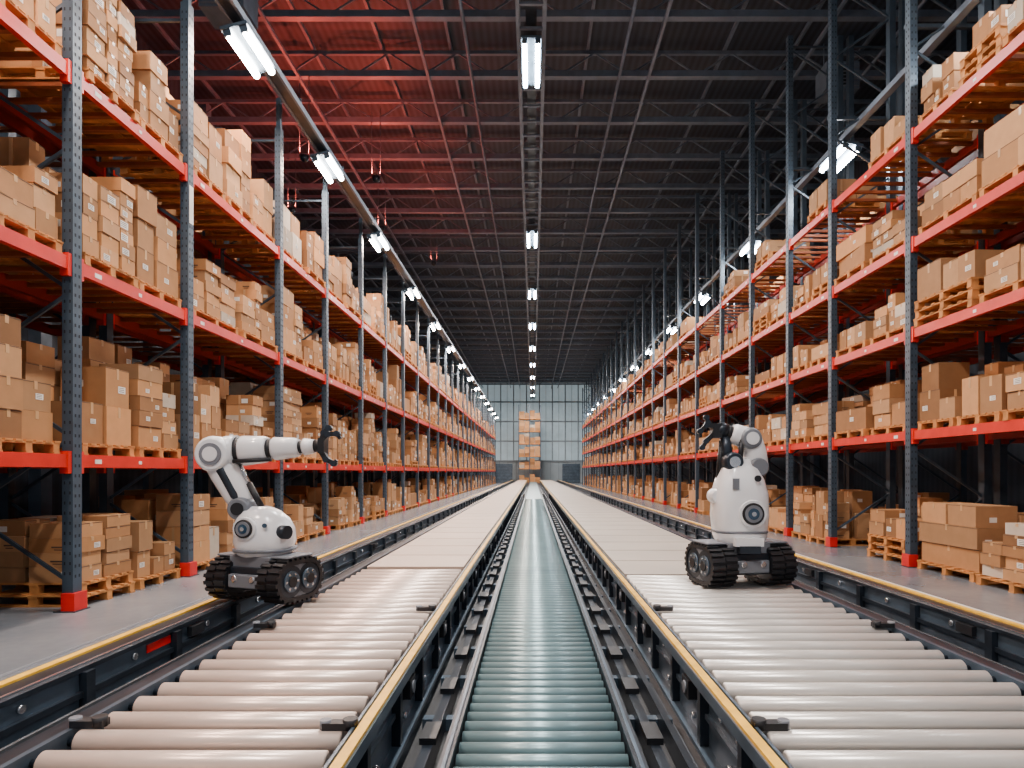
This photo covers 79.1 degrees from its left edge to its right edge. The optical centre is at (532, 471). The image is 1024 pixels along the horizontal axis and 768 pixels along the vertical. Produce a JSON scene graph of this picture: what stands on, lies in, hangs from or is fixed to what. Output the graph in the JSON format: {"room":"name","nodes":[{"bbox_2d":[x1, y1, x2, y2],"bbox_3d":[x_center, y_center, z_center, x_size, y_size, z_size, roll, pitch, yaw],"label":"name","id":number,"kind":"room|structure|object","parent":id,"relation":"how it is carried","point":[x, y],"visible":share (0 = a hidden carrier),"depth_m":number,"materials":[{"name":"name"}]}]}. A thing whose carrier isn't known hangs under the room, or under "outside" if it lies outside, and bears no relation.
{"room":"distribution center","nodes":[
{"label":"distribution center","id":0,"kind":"room"},
{"bbox_2d":[16,32,450,517],"bbox_3d":[-13.975,-6.850,51.000,0.650,17.700,110.000,0,0,0],"label":"wall","id":1,"kind":"structure","parent":0,"point":[43,498],"depth_m":21.25,"materials":[{"name":"metal"}]},
{"bbox_2d":[260,497,272,506],"bbox_3d":[-6.659,1.188,13.920,1.330,1.224,1.078,0,0,0],"label":"stacked cardboard boxes","id":2,"kind":"object","parent":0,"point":[268,501],"visible":0.02,"depth_m":14.11,"materials":[{"name":"brown cardboard"}]},
{"bbox_2d":[182,0,497,420],"bbox_3d":[-5.760,-8.460,47.325,0.580,0.720,102.650,0,0,0],"label":"rail","id":3,"kind":"object","parent":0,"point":[232,10],"visible":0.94,"depth_m":16.38,"materials":[{"name":"metal"}]},
{"bbox_2d":[219,20,276,79],"bbox_3d":[-5.622,-8.390,12.300,0.519,0.409,1.350,0,0,0],"label":"light fixture","id":4,"kind":"object","parent":3,"relation":"hanging from","point":[240,35],"visible":1,"depth_m":12.15,"materials":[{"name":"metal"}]},
{"bbox_2d":[310,150,344,183],"bbox_3d":[-5.622,-8.390,17.000,0.519,0.409,1.350,0,0,0],"label":"light fixture","id":5,"kind":"object","parent":3,"relation":"hanging from","point":[325,162],"visible":1,"depth_m":16.85,"materials":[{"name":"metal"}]},
{"bbox_2d":[366,231,388,252],"bbox_3d":[-5.622,-8.390,22.500,0.519,0.409,1.350,0,0,0],"label":"light fixture","id":6,"kind":"object","parent":3,"relation":"hanging from","point":[377,239],"visible":1,"depth_m":22.32,"materials":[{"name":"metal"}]},
{"bbox_2d":[404,285,419,299],"bbox_3d":[-5.622,-8.390,28.900,0.519,0.409,1.350,0,0,0],"label":"light fixture","id":7,"kind":"object","parent":3,"relation":"hanging from","point":[412,291],"visible":1,"depth_m":28.67,"materials":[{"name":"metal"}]},
{"bbox_2d":[0,483,1023,767],"bbox_3d":[1.000,1.900,51.000,30.000,0.200,110.000,0,0,0],"label":"floor","id":8,"kind":"structure","parent":0,"point":[28,635],"depth_m":8.69,"materials":[{"name":"concrete"}]},
{"bbox_2d":[0,513,135,606],"bbox_3d":[-6.649,1.209,8.783,1.330,1.182,1.105,0,0,0],"label":"stacked cardboard boxes","id":9,"kind":"object","parent":8,"relation":"on","point":[106,537],"visible":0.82,"depth_m":8.40,"materials":[{"name":"cardboard"}]},
{"bbox_2d":[82,513,180,589],"bbox_3d":[-6.672,1.232,10.034,1.330,1.135,1.094,0,0,0],"label":"stacked cardboard boxes","id":10,"kind":"object","parent":8,"relation":"on","point":[150,559],"visible":0.48,"depth_m":9.81,"materials":[{"name":"cardboard"}]},
{"bbox_2d":[121,493,218,569],"bbox_3d":[-6.659,1.102,11.488,1.330,1.397,1.123,0,0,0],"label":"stacked cardboard boxes","id":11,"kind":"object","parent":8,"relation":"on","point":[163,509],"visible":0.56,"depth_m":11.06,"materials":[{"name":"cardboard"}]},
{"bbox_2d":[209,497,234,552],"bbox_3d":[-6.615,1.154,12.689,1.330,1.292,1.121,0,0,0],"label":"stacked cardboard boxes","id":12,"kind":"object","parent":8,"relation":"on","point":[218,514],"visible":0.2,"depth_m":12.17,"materials":[{"name":"cardboard"}]},
{"bbox_2d":[0,89,479,518],"bbox_3d":[-8.400,-3.150,49.850,1.680,9.900,97.780,0,0,0],"label":"rack","id":13,"kind":"object","parent":8,"relation":"on","point":[9,126],"visible":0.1,"depth_m":11.86,"materials":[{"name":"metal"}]},
{"bbox_2d":[0,202,481,512],"bbox_3d":[-8.331,-2.404,49.834,1.438,8.408,97.126,0,0,0],"label":"stacked cardboard boxes","id":14,"kind":"object","parent":13,"relation":"on","point":[299,494],"visible":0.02,"depth_m":14.89,"materials":[{"name":"brown cardboard"}]},
{"bbox_2d":[0,0,495,612],"bbox_3d":[-6.700,-3.150,49.850,1.680,9.900,97.780,0,0,0],"label":"rack","id":15,"kind":"object","parent":8,"relation":"on","point":[71,461],"visible":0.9,"depth_m":10.67,"materials":[{"name":"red metal"}]},
{"bbox_2d":[0,314,60,453],"bbox_3d":[-6.670,-1.018,7.399,1.330,1.576,0.977,0,0,0],"label":"stacked cardboard boxes","id":16,"kind":"object","parent":15,"relation":"on","point":[26,417],"visible":0.99,"depth_m":7.31,"materials":[{"name":"cardboard"}]},
{"bbox_2d":[0,165,62,252],"bbox_3d":[-6.652,-3.445,7.414,1.330,1.350,0.984,0,0,0],"label":"stacked cardboard boxes","id":17,"kind":"object","parent":15,"relation":"on","point":[27,193],"visible":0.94,"depth_m":7.51,"materials":[{"name":"cardboard"}]},
{"bbox_2d":[0,0,62,56],"bbox_3d":[-6.634,-6.019,7.393,1.330,1.538,0.954,0,0,0],"label":"stacked cardboard boxes","id":18,"kind":"object","parent":15,"relation":"on","point":[39,16],"visible":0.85,"depth_m":7.63,"materials":[{"name":"cardboard"}]},
{"bbox_2d":[0,137,138,288],"bbox_3d":[-6.617,-3.632,8.807,1.330,1.723,1.125,0,0,0],"label":"stacked cardboard boxes","id":19,"kind":"object","parent":15,"relation":"on","point":[107,202],"visible":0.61,"depth_m":8.64,"materials":[{"name":"cardboard"}]},
{"bbox_2d":[0,0,139,122],"bbox_3d":[-6.584,-6.181,8.807,1.330,1.862,1.078,0,0,0],"label":"stacked cardboard boxes","id":20,"kind":"object","parent":15,"relation":"on","point":[109,44],"visible":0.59,"depth_m":8.72,"materials":[{"name":"cardboard"}]},
{"bbox_2d":[13,341,134,456],"bbox_3d":[-6.678,-0.997,8.825,1.330,1.533,1.093,0,0,0],"label":"stacked cardboard boxes","id":21,"kind":"object","parent":15,"relation":"on","point":[106,413],"visible":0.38,"depth_m":8.83,"materials":[{"name":"cardboard"}]},
{"bbox_2d":[54,185,181,308],"bbox_3d":[-6.644,-3.672,10.004,1.330,1.805,1.120,0,0,0],"label":"stacked cardboard boxes","id":22,"kind":"object","parent":15,"relation":"on","point":[154,239],"visible":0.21,"depth_m":9.89,"materials":[{"name":"cardboard"}]},
{"bbox_2d":[55,51,182,162],"bbox_3d":[-6.628,-6.019,10.011,1.330,1.538,1.129,0,0,0],"label":"stacked cardboard boxes","id":23,"kind":"object","parent":15,"relation":"on","point":[150,75],"visible":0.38,"depth_m":9.93,"materials":[{"name":"cardboard"}]},
{"bbox_2d":[57,336,181,457],"bbox_3d":[-6.660,-1.163,10.020,1.330,1.866,1.127,0,0,0],"label":"stacked cardboard boxes","id":24,"kind":"object","parent":15,"relation":"on","point":[153,424],"visible":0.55,"depth_m":9.78,"materials":[{"name":"cardboard"}]},
{"bbox_2d":[120,87,225,201],"bbox_3d":[-6.630,-6.169,11.490,1.330,1.838,1.122,0,0,0],"label":"stacked cardboard boxes","id":25,"kind":"object","parent":15,"relation":"on","point":[208,167],"visible":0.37,"depth_m":11.40,"materials":[{"name":"cardboard"}]},
{"bbox_2d":[134,362,220,456],"bbox_3d":[-6.645,-1.115,11.474,1.330,1.769,1.117,0,0,0],"label":"stacked cardboard boxes","id":26,"kind":"object","parent":15,"relation":"on","point":[207,411],"visible":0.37,"depth_m":11.35,"materials":[{"name":"cardboard"}]},
{"bbox_2d":[119,250,238,335],"bbox_3d":[-6.664,-3.543,11.803,1.330,1.545,1.690,0,0,0],"label":"stacked cardboard boxes","id":27,"kind":"object","parent":15,"relation":"on","point":[214,302],"visible":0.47,"depth_m":11.75,"materials":[{"name":"cardboard"}]},
{"bbox_2d":[163,375,248,456],"bbox_3d":[-6.618,-1.074,12.691,1.330,1.688,1.094,0,0,0],"label":"stacked cardboard boxes","id":28,"kind":"object","parent":15,"relation":"on","point":[229,427],"visible":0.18,"depth_m":12.48,"materials":[{"name":"cardboard"}]},
{"bbox_2d":[161,128,253,225],"bbox_3d":[-6.616,-6.230,12.680,1.330,1.960,1.084,0,0,0],"label":"stacked cardboard boxes","id":29,"kind":"object","parent":15,"relation":"on","point":[236,145],"visible":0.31,"depth_m":12.65,"materials":[{"name":"cardboard"}]},
{"bbox_2d":[194,275,277,352],"bbox_3d":[-6.609,-3.568,13.610,1.330,1.596,1.706,0,0,0],"label":"stacked cardboard boxes","id":30,"kind":"object","parent":15,"relation":"on","point":[254,323],"visible":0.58,"depth_m":13.41,"materials":[{"name":"cardboard"}]},
{"bbox_2d":[197,179,274,244],"bbox_3d":[-6.668,-5.922,13.907,1.330,1.344,1.084,0,0,0],"label":"stacked cardboard boxes","id":31,"kind":"object","parent":15,"relation":"on","point":[261,192],"visible":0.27,"depth_m":13.94,"materials":[{"name":"cardboard"}]},
{"bbox_2d":[199,377,275,461],"bbox_3d":[-6.655,-1.141,13.922,1.330,1.822,1.090,0,0,0],"label":"stacked cardboard boxes","id":32,"kind":"object","parent":15,"relation":"on","point":[244,408],"visible":0.43,"depth_m":13.43,"materials":[{"name":"cardboard"}]},
{"bbox_2d":[227,200,302,270],"bbox_3d":[-6.672,-5.982,15.535,1.330,1.464,1.365,0,0,0],"label":"stacked cardboard boxes","id":33,"kind":"object","parent":15,"relation":"on","point":[291,224],"visible":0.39,"depth_m":15.43,"materials":[{"name":"cardboard"}]},
{"bbox_2d":[230,382,303,462],"bbox_3d":[-6.637,-1.192,15.512,1.330,1.925,1.369,0,0,0],"label":"stacked cardboard boxes","id":34,"kind":"object","parent":15,"relation":"on","point":[292,401],"visible":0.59,"depth_m":15.01,"materials":[{"name":"cardboard"}]},
{"bbox_2d":[230,285,304,365],"bbox_3d":[-6.608,-3.746,15.513,1.330,1.953,1.347,0,0,0],"label":"stacked cardboard boxes","id":35,"kind":"object","parent":15,"relation":"on","point":[292,313],"visible":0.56,"depth_m":15.27,"materials":[{"name":"cardboard"}]},
{"bbox_2d":[259,231,325,287],"bbox_3d":[-6.576,-5.946,17.033,1.330,1.392,1.369,0,0,0],"label":"stacked cardboard boxes","id":36,"kind":"object","parent":15,"relation":"on","point":[312,245],"visible":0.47,"depth_m":16.97,"materials":[{"name":"cardboard"}]},
{"bbox_2d":[295,406,323,463],"bbox_3d":[-6.635,-1.032,17.013,1.330,1.603,1.390,0,0,0],"label":"stacked cardboard boxes","id":37,"kind":"object","parent":15,"relation":"on","point":[310,416],"visible":0.3,"depth_m":17.32,"materials":[{"name":"cardboard"}]},
{"bbox_2d":[296,340,324,374],"bbox_3d":[-6.611,-3.413,17.024,1.330,1.286,1.419,0,0,0],"label":"stacked cardboard boxes","id":38,"kind":"object","parent":15,"relation":"on","point":[311,349],"visible":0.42,"depth_m":17.02,"materials":[{"name":"cardboard"}]},
{"bbox_2d":[284,256,495,529],"bbox_3d":[-6.630,-2.699,58.237,1.440,8.997,80.327,0,0,0],"label":"stacked cardboard boxes","id":39,"kind":"object","parent":15,"relation":"on","point":[344,510],"visible":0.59,"depth_m":24.27,"materials":[{"name":"brown cardboard"}]},
{"bbox_2d":[0,480,527,767],"bbox_3d":[-1.965,1.500,48.800,2.370,0.600,96.400,0,0,0],"label":"conveyor","id":40,"kind":"object","parent":8,"relation":"on","point":[343,676],"visible":0.98,"depth_m":4.00,"materials":[{"name":"metal"}]},
{"bbox_2d":[194,425,341,604],"bbox_3d":[-2.554,0.386,5.998,1.354,1.689,0.682,0,0,19],"label":"robot","id":41,"kind":"object","parent":40,"relation":"on","point":[262,562],"visible":1,"depth_m":5.87,"materials":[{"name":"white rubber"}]},
{"bbox_2d":[273,503,306,543],"bbox_3d":[-6.578,1.275,15.518,1.330,1.050,1.373,0,0,0],"label":"stacked cardboard boxes","id":42,"kind":"object","parent":8,"relation":"on","point":[294,511],"visible":0.2,"depth_m":15.86,"materials":[{"name":"cardboard"}]},
{"bbox_2d":[297,507,325,539],"bbox_3d":[-6.583,1.376,17.017,1.330,0.847,1.365,0,0,0],"label":"stacked cardboard boxes","id":43,"kind":"object","parent":8,"relation":"on","point":[312,528],"visible":0.28,"depth_m":16.68,"materials":[{"name":"cardboard"}]},
{"bbox_2d":[0,484,1023,677],"bbox_3d":[0.550,1.798,47.000,10.540,0.004,86.000,0,0,0],"label":"floor marking","id":44,"kind":"object","parent":8,"relation":"on","point":[166,612],"depth_m":7.92,"materials":[{"name":"paint"}]},
{"bbox_2d":[518,405,540,482],"bbox_3d":[-0.550,-4.500,100.250,3.620,12.600,1.620,0,0,0],"label":"stacked cardboard boxes","id":45,"kind":"object","parent":8,"relation":"on","point":[535,451],"visible":0.94,"depth_m":99.61,"materials":[{"name":"brown cardboard"}]},
{"bbox_2d":[402,482,696,767],"bbox_3d":[0.100,1.650,48.800,1.780,0.300,96.400,0,0,0],"label":"conveyor","id":46,"kind":"object","parent":8,"relation":"on","point":[540,672],"visible":1,"depth_m":4.71,"materials":[{"name":"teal metal"}]},
{"bbox_2d":[539,480,1023,767],"bbox_3d":[2.480,1.500,48.800,2.980,0.600,96.400,0,0,0],"label":"conveyor","id":47,"kind":"object","parent":8,"relation":"on","point":[832,666],"visible":0.94,"depth_m":4.34,"materials":[{"name":"metal"}]},
{"bbox_2d":[684,415,797,587],"bbox_3d":[2.312,0.303,6.939,1.012,1.898,0.746,0,0,-11],"label":"robot","id":48,"kind":"object","parent":47,"relation":"on","point":[738,497],"visible":1,"depth_m":6.72,"materials":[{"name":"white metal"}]},
{"bbox_2d":[582,0,1023,567],"bbox_3d":[7.900,-5.200,45.600,1.680,14.000,88.880,0,0,0],"label":"rack","id":49,"kind":"object","parent":8,"relation":"on","point":[842,368],"visible":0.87,"depth_m":15.45,"materials":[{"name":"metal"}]},
{"bbox_2d":[582,238,827,534],"bbox_3d":[7.830,-2.852,53.645,1.439,9.303,72.146,0,0,0],"label":"stacked cardboard boxes","id":50,"kind":"object","parent":49,"relation":"on","point":[772,427],"visible":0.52,"depth_m":26.05,"materials":[{"name":"brown cardboard"}]},
{"bbox_2d":[585,0,980,413],"bbox_3d":[7.900,-8.500,43.030,1.500,0.200,94.060,0,0,0],"label":"rail","id":51,"kind":"object","parent":49,"relation":"attached to","point":[952,23],"visible":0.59,"depth_m":14.99,"materials":[{"name":"metal"}]},
{"bbox_2d":[694,289,712,304],"bbox_3d":[7.922,-8.165,28.900,0.519,0.457,1.350,0,0,0],"label":"light fixture","id":52,"kind":"object","parent":51,"relation":"hanging from","point":[703,298],"visible":0.76,"depth_m":28.62,"materials":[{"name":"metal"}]},
{"bbox_2d":[739,241,748,257],"label":"light fixture","id":53,"kind":"object","parent":51,"relation":"hanging from","point":[745,249],"depth_m":22.66,"materials":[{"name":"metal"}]},
{"bbox_2d":[818,138,863,172],"bbox_3d":[7.922,-8.165,16.000,0.519,0.457,1.350,0,0,0],"label":"light fixture","id":54,"kind":"object","parent":51,"relation":"hanging from","point":[844,155],"visible":0.6,"depth_m":15.73,"materials":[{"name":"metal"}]},
{"bbox_2d":[791,334,839,374],"bbox_3d":[7.808,-3.159,16.694,1.330,0.919,0.986,0,0,0],"label":"stacked cardboard boxes","id":55,"kind":"object","parent":49,"relation":"on","point":[802,354],"visible":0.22,"depth_m":16.78,"materials":[{"name":"cardboard"}]},
{"bbox_2d":[789,403,842,443],"bbox_3d":[7.779,-1.326,16.717,1.330,1.092,1.020,0,0,0],"label":"stacked cardboard boxes","id":56,"kind":"object","parent":49,"relation":"on","point":[802,418],"visible":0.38,"depth_m":16.67,"materials":[{"name":"cardboard"}]},
{"bbox_2d":[792,275,856,312],"bbox_3d":[7.837,-5.037,16.697,1.330,1.275,0.967,0,0,0],"label":"stacked cardboard boxes","id":57,"kind":"object","parent":49,"relation":"on","point":[803,296],"visible":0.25,"depth_m":16.46,"materials":[{"name":"cardboard"}]},
{"bbox_2d":[807,179,879,222],"bbox_3d":[7.779,-6.794,15.581,1.330,0.689,1.024,0,0,0],"label":"stacked cardboard boxes","id":58,"kind":"object","parent":49,"relation":"on","point":[818,200],"visible":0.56,"depth_m":15.21,"materials":[{"name":"cardboard"}]},
{"bbox_2d":[809,342,880,366],"bbox_3d":[7.837,-3.071,15.592,1.330,0.742,0.994,0,0,0],"label":"stacked cardboard boxes","id":59,"kind":"object","parent":49,"relation":"on","point":[820,353],"visible":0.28,"depth_m":15.53,"materials":[{"name":"cardboard"}]},
{"bbox_2d":[811,262,882,300],"bbox_3d":[7.872,-4.879,15.598,1.330,0.958,0.992,0,0,0],"label":"stacked cardboard boxes","id":60,"kind":"object","parent":49,"relation":"on","point":[820,276],"visible":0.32,"depth_m":15.51,"materials":[{"name":"cardboard"}]},
{"bbox_2d":[811,394,883,441],"bbox_3d":[7.864,-1.343,15.564,1.330,1.126,1.003,0,0,0],"label":"stacked cardboard boxes","id":61,"kind":"object","parent":49,"relation":"on","point":[819,411],"visible":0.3,"depth_m":15.46,"materials":[{"name":"cardboard"}]},
{"bbox_2d":[835,321,893,357],"bbox_3d":[7.826,-3.111,14.032,1.330,0.822,1.297,0,0,0],"label":"stacked cardboard boxes","id":62,"kind":"object","parent":49,"relation":"on","point":[856,337],"visible":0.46,"depth_m":13.88,"materials":[{"name":"cardboard"}]},
{"bbox_2d":[834,225,921,286],"bbox_3d":[7.805,-4.900,14.061,1.330,1.001,1.326,0,0,0],"label":"stacked cardboard boxes","id":63,"kind":"object","parent":49,"relation":"on","point":[853,254],"visible":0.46,"depth_m":14.01,"materials":[{"name":"cardboard"}]},
{"bbox_2d":[834,380,921,438],"bbox_3d":[7.798,-1.391,14.045,1.330,1.222,1.303,0,0,0],"label":"stacked cardboard boxes","id":64,"kind":"object","parent":49,"relation":"on","point":[860,420],"visible":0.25,"depth_m":13.90,"materials":[{"name":"cardboard"}]},
{"bbox_2d":[870,384,948,434],"bbox_3d":[7.878,-1.293,12.634,1.330,1.026,1.253,0,0,0],"label":"stacked cardboard boxes","id":65,"kind":"object","parent":49,"relation":"on","point":[888,399],"visible":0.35,"depth_m":12.66,"materials":[{"name":"cardboard"}]},
{"bbox_2d":[868,116,972,170],"bbox_3d":[7.859,-6.929,12.661,1.330,0.957,1.309,0,0,0],"label":"stacked cardboard boxes","id":66,"kind":"object","parent":49,"relation":"on","point":[885,138],"visible":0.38,"depth_m":12.59,"materials":[{"name":"cardboard"}]},
{"bbox_2d":[869,203,974,266],"bbox_3d":[7.877,-4.982,12.639,1.330,1.164,1.338,0,0,0],"label":"stacked cardboard boxes","id":67,"kind":"object","parent":49,"relation":"on","point":[888,234],"visible":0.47,"depth_m":12.58,"materials":[{"name":"cardboard"}]},
{"bbox_2d":[870,293,973,344],"bbox_3d":[7.873,-3.156,12.629,1.330,0.912,1.295,0,0,0],"label":"stacked cardboard boxes","id":68,"kind":"object","parent":49,"relation":"on","point":[889,321],"visible":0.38,"depth_m":12.58,"materials":[{"name":"cardboard"}]},
{"bbox_2d":[913,244,1023,327],"bbox_3d":[7.799,-3.243,10.861,1.330,1.086,1.554,0,0,0],"label":"stacked cardboard boxes","id":69,"kind":"object","parent":49,"relation":"on","point":[952,285],"visible":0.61,"depth_m":10.81,"materials":[{"name":"cardboard"}]},
{"bbox_2d":[917,361,1023,429],"bbox_3d":[7.864,-1.373,11.125,1.330,1.187,0.989,0,0,0],"label":"stacked cardboard boxes","id":70,"kind":"object","parent":49,"relation":"on","point":[941,394],"visible":0.44,"depth_m":11.08,"materials":[{"name":"cardboard"}]},
{"bbox_2d":[918,158,1023,234],"bbox_3d":[7.871,-4.913,10.846,1.330,1.026,1.523,0,0,0],"label":"stacked cardboard boxes","id":71,"kind":"object","parent":49,"relation":"on","point":[951,195],"visible":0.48,"depth_m":10.79,"materials":[{"name":"cardboard"}]},
{"bbox_2d":[918,52,1023,123],"bbox_3d":[7.865,-6.968,11.125,1.330,1.036,0.942,0,0,0],"label":"stacked cardboard boxes","id":72,"kind":"object","parent":49,"relation":"on","point":[939,82],"visible":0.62,"depth_m":11.11,"materials":[{"name":"cardboard"}]},
{"bbox_2d":[956,363,1023,425],"bbox_3d":[7.846,-1.278,10.041,1.330,0.996,0.969,0,0,0],"label":"stacked cardboard boxes","id":73,"kind":"object","parent":49,"relation":"on","point":[983,397],"visible":0.7,"depth_m":9.99,"materials":[{"name":"cardboard"}]},
{"bbox_2d":[958,4,1023,90],"bbox_3d":[7.864,-6.936,10.026,1.330,0.972,0.951,0,0,0],"label":"stacked cardboard boxes","id":74,"kind":"object","parent":49,"relation":"on","point":[988,32],"visible":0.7,"depth_m":10.00,"materials":[{"name":"cardboard"}]},
{"bbox_2d":[978,104,1023,198],"bbox_3d":[7.856,-4.947,9.258,1.330,1.093,1.503,0,0,0],"label":"stacked cardboard boxes","id":75,"kind":"object","parent":49,"relation":"on","point":[1003,160],"visible":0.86,"depth_m":9.55,"materials":[{"name":"cardboard"}]},
{"bbox_2d":[978,245,1023,304],"bbox_3d":[7.856,-3.089,9.257,1.330,0.777,1.510,0,0,0],"label":"stacked cardboard boxes","id":76,"kind":"object","parent":49,"relation":"on","point":[1005,270],"visible":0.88,"depth_m":9.56,"materials":[{"name":"cardboard"}]},
{"bbox_2d":[1002,371,1023,420],"bbox_3d":[7.796,-1.208,8.963,1.330,0.856,0.936,0,0,0],"label":"stacked cardboard boxes","id":77,"kind":"object","parent":49,"relation":"on","point":[1014,382],"visible":1,"depth_m":9.25,"materials":[{"name":"cardboard"}]},
{"bbox_2d":[1002,0,1023,47],"bbox_3d":[7.802,-6.976,8.950,1.330,1.052,0.972,0,0,0],"label":"stacked cardboard boxes","id":78,"kind":"object","parent":49,"relation":"on","point":[1015,20],"visible":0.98,"depth_m":9.27,"materials":[{"name":"cardboard"}]},
{"bbox_2d":[595,0,1023,508],"bbox_3d":[9.600,-5.200,45.600,1.680,14.000,88.880,0,0,0],"label":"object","id":79,"kind":"object","parent":8,"relation":"on","point":[1003,347],"visible":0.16,"depth_m":17.32,"materials":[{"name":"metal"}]},
{"bbox_2d":[610,104,1023,539],"bbox_3d":[9.530,-2.804,45.592,1.439,9.208,88.232,0,0,0],"label":"stacked cardboard boxes","id":80,"kind":"object","parent":79,"relation":"on","point":[945,496],"visible":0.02,"depth_m":15.10,"materials":[{"name":"brown cardboard"}]},
{"bbox_2d":[791,502,847,540],"bbox_3d":[7.833,1.192,16.712,1.330,1.217,1.020,0,0,0],"label":"stacked cardboard boxes","id":81,"kind":"object","parent":8,"relation":"on","point":[802,510],"visible":0.28,"depth_m":16.77,"materials":[{"name":"cardboard"}]},
{"bbox_2d":[808,489,880,545],"bbox_3d":[7.813,1.125,15.601,1.330,1.350,0.993,0,0,0],"label":"stacked cardboard boxes","id":82,"kind":"object","parent":8,"relation":"on","point":[850,502],"visible":0.8,"depth_m":15.41,"materials":[{"name":"cardboard"}]},
{"bbox_2d":[867,497,942,564],"bbox_3d":[7.831,1.169,12.640,1.330,1.263,1.349,0,0,0],"label":"stacked cardboard boxes","id":83,"kind":"object","parent":8,"relation":"on","point":[887,524],"visible":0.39,"depth_m":12.76,"materials":[{"name":"cardboard"}]},
{"bbox_2d":[917,502,1023,581],"bbox_3d":[7.841,1.178,10.845,1.330,1.244,1.502,0,0,0],"label":"stacked cardboard boxes","id":84,"kind":"object","parent":8,"relation":"on","point":[951,534],"visible":0.7,"depth_m":10.56,"materials":[{"name":"cardboard"}]},
{"bbox_2d":[975,523,1023,593],"bbox_3d":[7.778,1.078,9.229,1.330,1.445,1.485,0,0,0],"label":"stacked cardboard boxes","id":85,"kind":"object","parent":8,"relation":"on","point":[1002,562],"visible":1,"depth_m":9.39,"materials":[{"name":"cardboard"}]},
{"bbox_2d":[133,0,897,387],"bbox_3d":[0.750,-14.900,51.000,27.600,1.200,110.000,0,0,0],"label":"ceiling beams","id":86,"kind":"structure","parent":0,"point":[138,3],"depth_m":26.58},
{"bbox_2d":[198,0,257,28],"bbox_3d":[-7.600,-12.925,15.470,1.100,3.150,0.860,0,0,0],"label":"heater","id":87,"kind":"object","parent":86,"relation":"hanging from","point":[210,9],"visible":0.57,"depth_m":15.42,"materials":[{"name":"metal"}]},
{"bbox_2d":[299,78,308,162],"bbox_3d":[-8.300,-12.820,22.500,0.364,3.160,0.360,0,0,0],"label":"uplight","id":88,"kind":"object","parent":86,"relation":"hanging from","point":[304,158],"visible":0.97,"depth_m":22.47,"materials":[{"name":"metal"}]},
{"bbox_2d":[371,107,380,182],"bbox_3d":[-6.200,-12.920,24.500,0.364,2.960,0.360,0,0,0],"label":"uplight","id":89,"kind":"object","parent":86,"relation":"hanging from","point":[376,178],"visible":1,"depth_m":24.49,"materials":[{"name":"metal"}]},
{"bbox_2d":[379,169,385,231],"bbox_3d":[-7.200,-12.920,29.500,0.364,2.960,0.360,0,0,0],"label":"uplight","id":90,"kind":"object","parent":86,"relation":"hanging from","point":[382,228],"visible":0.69,"depth_m":29.50,"materials":[{"name":"metal"}]},
{"bbox_2d":[515,0,546,399],"bbox_3d":[-0.050,-13.250,49.692,0.820,2.300,108.616,0,0,0],"label":"lighting truss","id":91,"kind":"object","parent":86,"relation":"hanging from","point":[531,28],"visible":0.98,"depth_m":23.33,"materials":[{"name":"metal"}]},
{"bbox_2d":[521,35,540,88],"bbox_3d":[-0.050,-11.895,17.900,0.560,0.410,2.100,0,0,0],"label":"light fixture","id":92,"kind":"object","parent":91,"relation":"hanging from","point":[530,44],"visible":1,"depth_m":17.73,"materials":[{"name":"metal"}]},
{"bbox_2d":[526,230,537,247],"bbox_3d":[-0.050,-11.895,31.400,0.560,0.410,2.100,0,0,0],"label":"light fixture","id":93,"kind":"object","parent":91,"relation":"hanging from","point":[531,235],"visible":1,"depth_m":31.17,"materials":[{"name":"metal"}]},
{"bbox_2d":[528,288,536,299],"bbox_3d":[-0.050,-11.895,41.000,0.560,0.410,2.100,0,0,0],"label":"light fixture","id":94,"kind":"object","parent":91,"relation":"hanging from","point":[531,291],"visible":1,"depth_m":40.79,"materials":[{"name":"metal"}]},
{"bbox_2d":[458,0,926,388],"bbox_3d":[4.800,-14.200,50.750,14.120,0.120,109.500,0,0,0],"label":"pipes","id":95,"kind":"object","parent":86,"relation":"attached to","point":[923,2],"visible":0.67,"depth_m":25.99,"materials":[{"name":"metal"}]},
{"bbox_2d":[815,44,859,102],"bbox_3d":[10.300,-13.625,20.970,1.100,1.750,0.860,0,0,0],"label":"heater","id":96,"kind":"object","parent":86,"relation":"hanging from","point":[821,81],"visible":0.42,"depth_m":20.77,"materials":[{"name":"metal"}]},
{"bbox_2d":[453,382,618,482],"bbox_3d":[1.000,-6.850,106.125,30.000,17.700,0.350,0,0,0],"label":"wall","id":97,"kind":"structure","parent":0,"point":[549,470],"depth_m":106.01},
{"bbox_2d":[496,464,512,482],"bbox_3d":[-5.000,0.200,105.835,3.000,3.200,0.130,0,0,0],"label":"door","id":98,"kind":"structure","parent":97,"relation":"in","point":[504,472],"depth_m":105.80,"materials":[{"name":"metal"}]},
{"bbox_2d":[474,382,590,461],"bbox_3d":[0.000,-8.600,105.790,19.980,13.640,0.220,0,0,0],"label":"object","id":99,"kind":"structure","parent":97,"relation":"in","point":[561,407],"depth_m":105.83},
{"bbox_2d":[562,464,579,482],"bbox_3d":[6.500,0.200,105.835,3.000,3.200,0.130,0,0,0],"label":"door","id":100,"kind":"structure","parent":97,"relation":"in","point":[570,473],"depth_m":105.80,"materials":[{"name":"metal"}]},
{"bbox_2d":[121,0,1012,380],"bbox_3d":[1.000,-15.600,51.000,30.000,0.200,110.000,0,0,0],"label":"ceiling","id":101,"kind":"structure","parent":0,"point":[324,35],"depth_m":28.14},
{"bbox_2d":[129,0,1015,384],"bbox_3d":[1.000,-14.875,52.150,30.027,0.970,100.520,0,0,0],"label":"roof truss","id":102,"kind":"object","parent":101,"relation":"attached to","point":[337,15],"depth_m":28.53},
{"bbox_2d":[631,46,1023,512],"bbox_3d":[15.975,-6.850,51.000,0.650,17.700,110.000,0,0,0],"label":"wall","id":103,"kind":"structure","parent":0,"point":[945,458],"depth_m":28.14,"materials":[{"name":"metal"}]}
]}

